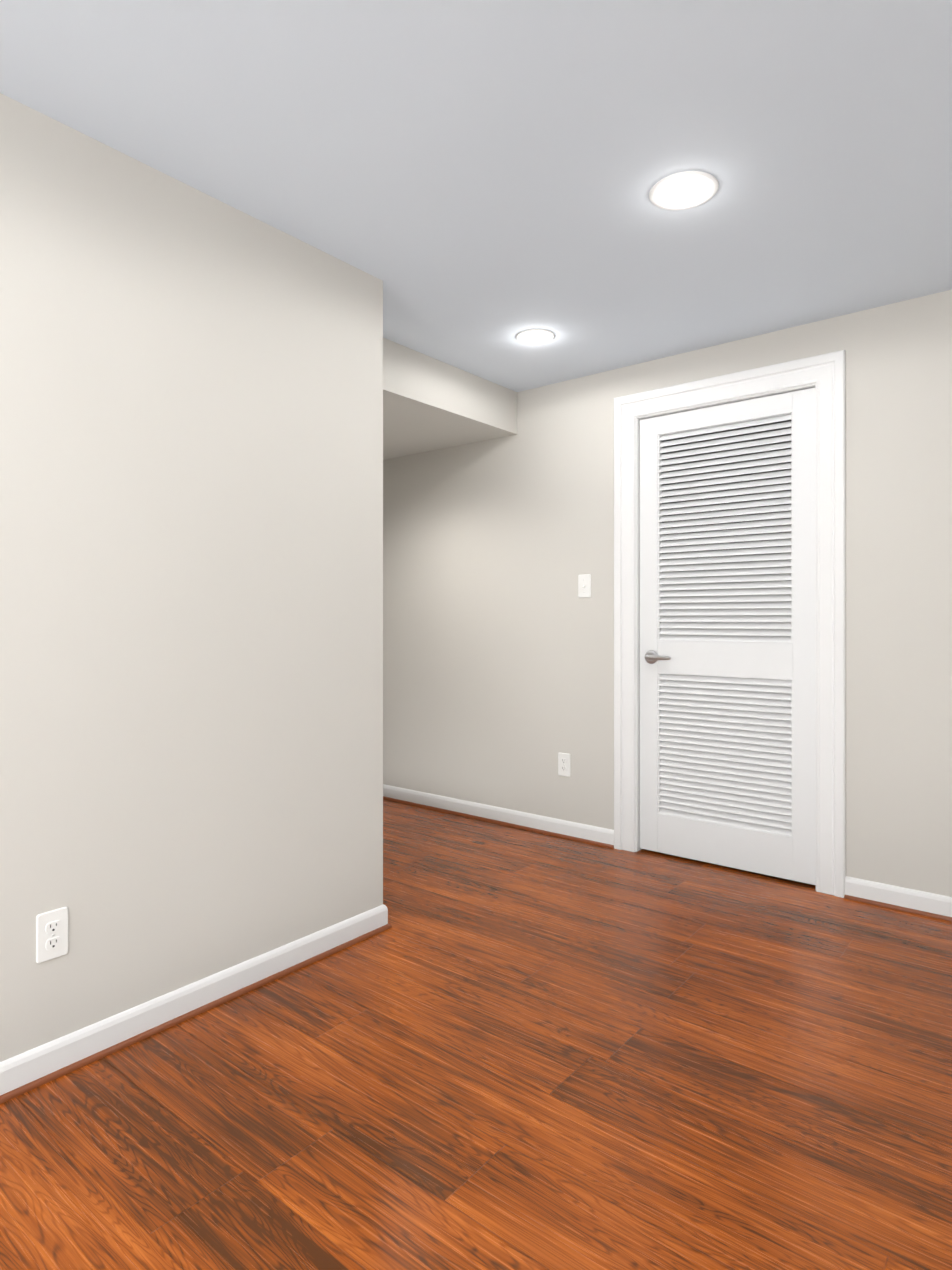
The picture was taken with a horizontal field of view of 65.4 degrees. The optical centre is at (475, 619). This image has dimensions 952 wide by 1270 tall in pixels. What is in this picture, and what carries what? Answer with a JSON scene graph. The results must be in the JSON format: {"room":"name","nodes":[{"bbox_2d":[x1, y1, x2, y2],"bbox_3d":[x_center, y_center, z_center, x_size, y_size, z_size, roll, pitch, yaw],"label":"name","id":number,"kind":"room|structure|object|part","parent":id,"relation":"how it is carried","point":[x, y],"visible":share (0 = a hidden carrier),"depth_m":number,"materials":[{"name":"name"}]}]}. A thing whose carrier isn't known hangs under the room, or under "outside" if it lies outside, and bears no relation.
{"room":"empty basement room","nodes":[
{"label":"empty basement room","id":0,"kind":"room"},
{"bbox_2d":[0,93,382,1061],"bbox_3d":[-2.805,-0.054,1.747,2.770,2.280,4.460,0,0,39],"label":"wall","id":1,"kind":"structure","parent":0,"point":[190,585],"depth_m":2.00,"materials":[{"name":"paint"}]},
{"bbox_2d":[36,907,67,963],"bbox_3d":[-1.007,0.751,1.764,0.008,0.115,0.070,0,0,39],"label":"outlet","id":2,"kind":"object","parent":1,"relation":"attached to","point":[52,934],"visible":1,"depth_m":1.76,"materials":[{"name":"white plastic"}]},
{"bbox_2d":[0,905,391,1103],"bbox_3d":[-1.673,1.044,0.925,0.023,0.082,4.363,0,0,39],"label":"baseboard","id":3,"kind":"structure","parent":1,"relation":"attached to","point":[31,1069],"depth_m":1.99,"materials":[{"name":"paint"}]},
{"bbox_2d":[383,338,516,459],"bbox_3d":[-1.087,-1.082,4.087,2.270,0.220,1.340,0,0,39],"label":"soffit","id":4,"kind":"structure","parent":0,"point":[430,403],"depth_m":3.59,"materials":[{"name":"paint"}]},
{"bbox_2d":[0,799,951,1269],"bbox_3d":[-1.089,1.116,1.859,5.300,0.060,6.790,0,0,39],"label":"floor","id":5,"kind":"structure","parent":0,"point":[498,1047],"depth_m":1.69,"materials":[{"name":"brown wood"}]},
{"bbox_2d":[0,0,951,391],"bbox_3d":[-1.089,-1.224,1.861,5.300,0.060,6.790,0,0,39],"label":"ceiling","id":6,"kind":"structure","parent":0,"point":[470,184],"depth_m":1.86,"materials":[{"name":"paint"}]},
{"bbox_2d":[516,329,554,343],"bbox_3d":[0.250,-1.232,3.126,0.164,0.092,0.164,0,0,39],"label":"recessed light","id":7,"kind":"object","parent":6,"relation":"in","point":[535,336],"visible":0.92,"depth_m":3.12,"materials":[{"name":"white"}]},
{"bbox_2d":[649,171,718,209],"bbox_3d":[0.578,-1.232,2.066,0.188,0.092,0.188,0,0,39],"label":"recessed light","id":8,"kind":"object","parent":6,"relation":"in","point":[684,190],"visible":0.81,"depth_m":2.08,"materials":[{"name":"white"}]},
{"bbox_2d":[383,290,951,896],"bbox_3d":[0.457,-0.052,3.780,5.300,2.280,0.120,0,0,39],"label":"wall","id":9,"kind":"structure","parent":0,"point":[497,662],"depth_m":3.61,"materials":[{"name":"paint"}]},
{"bbox_2d":[383,784,613,848],"bbox_3d":[-0.451,1.048,4.418,2.844,0.082,0.023,0,0,39],"label":"baseboard","id":10,"kind":"structure","parent":9,"relation":"attached to","point":[594,835],"depth_m":3.93,"materials":[{"name":"paint"}]},
{"bbox_2d":[558,752,569,776],"bbox_3d":[0.440,0.728,3.710,0.070,0.115,0.008,0,0,39],"label":"outlet","id":11,"kind":"object","parent":9,"relation":"attached to","point":[563,764],"visible":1,"depth_m":3.71,"materials":[{"name":"white plastic"}]},
{"bbox_2d":[578,574,590,597],"bbox_3d":[0.528,-0.162,3.634,0.070,0.115,0.019,0,0,39],"label":"light switch","id":12,"kind":"object","parent":9,"relation":"attached to","point":[584,585],"visible":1,"depth_m":3.63,"materials":[{"name":"white plastic"}]},
{"bbox_2d":[640,388,815,884],"bbox_3d":[1.065,0.069,3.232,0.778,2.013,0.089,0,0,39],"label":"door","id":13,"kind":"structure","parent":9,"relation":"in","point":[727,746],"depth_m":3.22,"materials":[{"name":"paint"}]},
{"bbox_3d":[0.830,0.175,3.399,0.146,0.064,0.054,0,0,39],"label":"door handle","id":14,"kind":"part","parent":13,"relation":"part of","materials":[{"name":"grey metal"}]},
{"bbox_2d":[614,350,845,897],"bbox_3d":[1.088,0.018,3.260,1.006,2.139,0.138,0,0,39],"label":"door frame","id":15,"kind":"structure","parent":9,"relation":"attached to","point":[825,373],"depth_m":2.98,"materials":[{"name":"paint"}]},
{"bbox_2d":[844,876,951,921],"bbox_3d":[1.911,1.046,2.515,1.210,0.082,0.023,0,0,39],"label":"baseboard","id":16,"kind":"structure","parent":9,"relation":"attached to","point":[927,904],"depth_m":2.78,"materials":[{"name":"paint"}]},
{"bbox_2d":[662,420,790,628],"bbox_3d":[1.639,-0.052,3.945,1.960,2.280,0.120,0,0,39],"label":"louver","id":17,"kind":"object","parent":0,"point":[728,496],"depth_m":4.06,"materials":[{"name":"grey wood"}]}
]}

